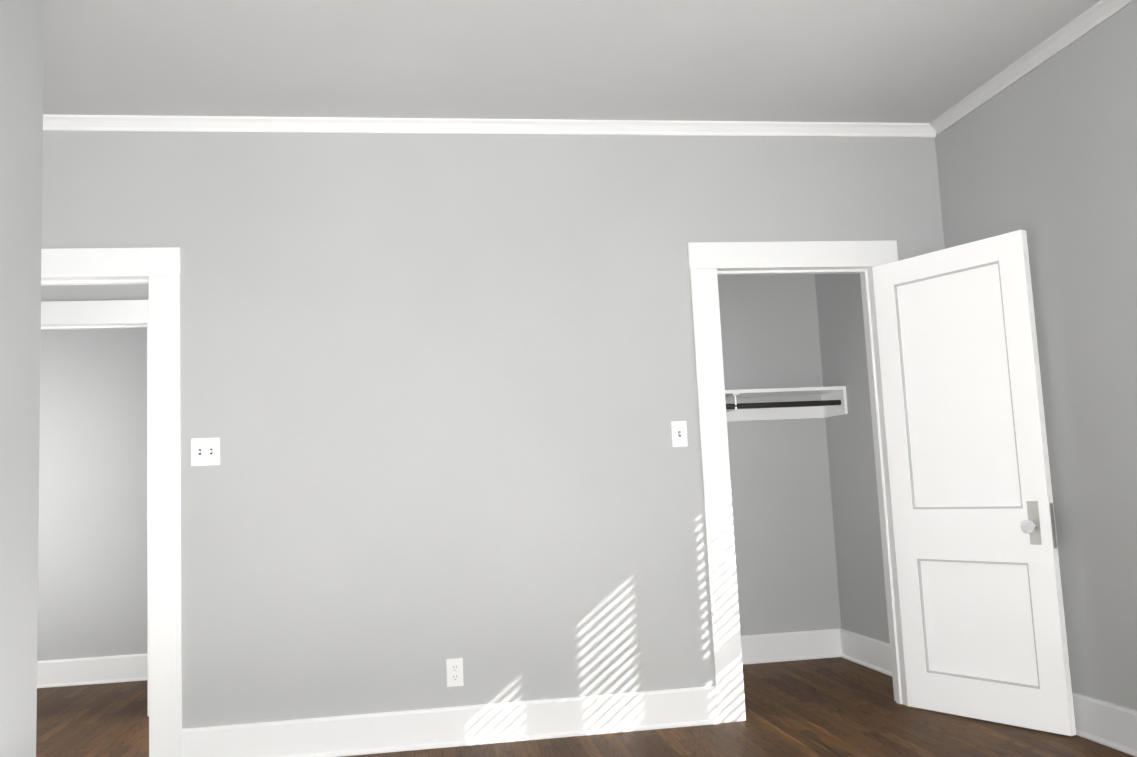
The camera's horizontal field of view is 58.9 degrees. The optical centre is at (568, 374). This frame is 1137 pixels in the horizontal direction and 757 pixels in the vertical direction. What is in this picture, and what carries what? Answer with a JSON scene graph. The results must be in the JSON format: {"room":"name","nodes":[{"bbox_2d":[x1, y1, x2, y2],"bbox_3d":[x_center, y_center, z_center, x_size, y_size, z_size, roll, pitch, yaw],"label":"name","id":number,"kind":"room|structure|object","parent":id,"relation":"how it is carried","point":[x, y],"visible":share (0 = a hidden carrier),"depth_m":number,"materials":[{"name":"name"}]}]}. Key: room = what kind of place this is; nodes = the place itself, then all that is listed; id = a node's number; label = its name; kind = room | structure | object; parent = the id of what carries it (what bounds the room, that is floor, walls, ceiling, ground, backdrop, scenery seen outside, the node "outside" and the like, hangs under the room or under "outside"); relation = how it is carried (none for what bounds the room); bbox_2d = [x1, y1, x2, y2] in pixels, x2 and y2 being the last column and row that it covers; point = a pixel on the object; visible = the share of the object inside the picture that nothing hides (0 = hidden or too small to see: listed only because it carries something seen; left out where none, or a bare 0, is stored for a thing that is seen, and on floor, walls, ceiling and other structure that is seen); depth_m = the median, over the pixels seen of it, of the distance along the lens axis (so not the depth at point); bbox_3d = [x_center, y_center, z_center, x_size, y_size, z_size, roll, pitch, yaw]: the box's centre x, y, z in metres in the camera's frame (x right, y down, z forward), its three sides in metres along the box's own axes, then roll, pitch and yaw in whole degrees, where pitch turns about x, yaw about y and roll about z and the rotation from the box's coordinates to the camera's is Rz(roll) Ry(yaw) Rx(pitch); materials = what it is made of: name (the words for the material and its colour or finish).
{"room":"empty bedroom","nodes":[
{"label":"empty bedroom","id":0,"kind":"room"},
{"bbox_2d":[0,0,43,756],"bbox_3d":[-2.680,-0.099,0.705,2.870,2.740,4.260,-2,-6,-9],"label":"wall","id":1,"kind":"structure","parent":0,"point":[21,77],"depth_m":2.87,"materials":[{"name":"paint"}]},
{"bbox_2d":[37,328,146,660],"bbox_3d":[-2.473,0.533,6.499,5.040,2.740,0.120,-2,-6,-9],"label":"wall","id":2,"kind":"structure","parent":0,"point":[92,566],"depth_m":6.31,"materials":[{"name":"paint"}]},
{"bbox_2d":[37,654,146,687],"bbox_3d":[-1.711,1.786,6.392,3.405,0.158,0.030,-2,-6,-9],"label":"baseboard","id":3,"kind":"structure","parent":2,"relation":"attached to","point":[120,668],"depth_m":6.20,"materials":[{"name":"white wood"}]},
{"bbox_2d":[41,284,148,301],"bbox_3d":[-1.524,0.377,5.492,3.230,2.740,0.120,-2,-6,-9],"label":"wall","id":4,"kind":"structure","parent":0,"point":[94,292],"depth_m":5.37,"materials":[{"name":"paint"}]},
{"bbox_2d":[42,131,944,727],"bbox_3d":[-1.380,0.244,4.358,6.550,2.740,0.120,-2,-6,-9],"label":"wall","id":5,"kind":"structure","parent":0,"point":[438,393],"depth_m":4.43,"materials":[{"name":"paint"}]},
{"bbox_2d":[191,438,219,465],"bbox_3d":[-1.534,0.326,4.255,0.116,0.116,0.016,-2,-6,-9],"label":"light switch","id":6,"kind":"object","parent":5,"relation":"attached to","point":[205,451],"visible":1,"depth_m":4.26,"materials":[{"name":"white plastic"}]},
{"bbox_2d":[182,686,719,756],"bbox_3d":[-0.458,1.491,4.276,2.262,0.158,0.030,-2,-6,-9],"label":"baseboard","id":7,"kind":"structure","parent":5,"relation":"attached to","point":[381,732],"depth_m":4.27,"materials":[{"name":"white wood"}]},
{"bbox_2d":[446,658,463,686],"bbox_3d":[-0.486,1.274,4.309,0.070,0.116,0.007,-2,-6,-9],"label":"electrical outlet","id":8,"kind":"object","parent":5,"relation":"attached to","point":[454,667],"visible":1,"depth_m":4.31,"materials":[{"name":"white plastic"}]},
{"bbox_2d":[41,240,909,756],"bbox_3d":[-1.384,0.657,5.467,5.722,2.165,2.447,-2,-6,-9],"label":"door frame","id":9,"kind":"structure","parent":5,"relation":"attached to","point":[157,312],"depth_m":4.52,"materials":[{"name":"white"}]},
{"bbox_2d":[872,230,1075,735],"bbox_3d":[1.713,0.452,4.367,0.175,2.022,0.776,2,-8,-34],"label":"closet door","id":10,"kind":"structure","parent":9,"relation":"attached to","point":[984,636],"depth_m":4.32,"materials":[{"name":"painted wood"},{"name":"brushed nickel"}]},
{"bbox_2d":[43,114,936,136],"bbox_3d":[-0.532,-1.126,4.564,4.730,0.055,0.048,-2,-6,-9],"label":"crown molding","id":11,"kind":"structure","parent":5,"relation":"attached to","point":[134,123],"depth_m":4.54,"materials":[{"name":"white wood"}]},
{"bbox_2d":[671,421,687,446],"bbox_3d":[0.505,0.269,4.575,0.070,0.116,0.016,-2,-6,-9],"label":"light switch","id":12,"kind":"object","parent":5,"relation":"attached to","point":[679,433],"visible":1,"depth_m":4.58,"materials":[{"name":"white plastic"}]},
{"bbox_2d":[43,0,1099,122],"bbox_3d":[-1.102,-1.366,2.859,6.730,0.100,8.120,-2,-6,-9],"label":"ceiling","id":13,"kind":"structure","parent":0,"point":[901,61],"depth_m":3.94,"materials":[{"name":"paint"}]},
{"bbox_2d":[36,657,1134,756],"bbox_3d":[-0.968,1.454,2.547,6.730,0.100,8.120,-2,-6,-9],"label":"floor","id":14,"kind":"structure","parent":0,"point":[834,707],"depth_m":4.34,"materials":[{"name":"brown wood"}]},
{"bbox_2d":[717,274,840,635],"bbox_3d":[0.924,0.322,6.047,1.480,2.740,0.120,-2,-6,-9],"label":"wall","id":15,"kind":"structure","parent":0,"point":[807,533],"depth_m":6.01,"materials":[{"name":"paint"}]},
{"bbox_2d":[725,386,847,421],"bbox_3d":[0.883,0.197,5.832,1.400,0.185,0.320,-2,-6,-9],"label":"closet shelf","id":16,"kind":"object","parent":15,"relation":"attached to","point":[832,402],"visible":0.52,"depth_m":5.89,"materials":[{"name":"painted wood"},{"name":"dark metal"}]},
{"bbox_2d":[741,629,836,664],"bbox_3d":[0.927,1.597,5.821,1.400,0.158,0.030,-2,-6,-9],"label":"baseboard","id":17,"kind":"structure","parent":15,"relation":"attached to","point":[815,644],"depth_m":5.87,"materials":[{"name":"white wood"}]},
{"bbox_2d":[813,273,889,643],"bbox_3d":[1.702,0.223,5.491,0.110,2.740,1.170,-2,-6,-9],"label":"wall","id":18,"kind":"structure","parent":0,"point":[841,344],"depth_m":5.74,"materials":[{"name":"paint"}]},
{"bbox_2d":[837,628,891,675],"bbox_3d":[1.695,1.506,5.333,0.030,0.158,1.160,-2,-6,-9],"label":"baseboard","id":19,"kind":"structure","parent":18,"relation":"attached to","point":[874,654],"depth_m":5.61,"materials":[{"name":"white wood"}]},
{"bbox_2d":[935,0,1136,709],"bbox_3d":[2.199,-0.053,3.211,0.180,2.740,8.120,-2,-6,-9],"label":"wall","id":20,"kind":"structure","parent":0,"point":[1044,155],"depth_m":3.91,"materials":[{"name":"paint"}]},
{"bbox_2d":[930,0,1134,133],"bbox_3d":[2.194,-1.514,2.228,0.048,0.055,5.452,-2,-6,-9],"label":"crown molding","id":21,"kind":"structure","parent":20,"relation":"attached to","point":[1084,23],"depth_m":4.12,"materials":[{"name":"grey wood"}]},
{"bbox_2d":[1072,691,1136,756],"bbox_3d":[2.323,1.103,1.963,0.030,0.158,5.500,-2,-6,-9],"label":"baseboard","id":22,"kind":"structure","parent":20,"relation":"attached to","point":[1109,724],"depth_m":3.81,"materials":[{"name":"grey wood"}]}
]}

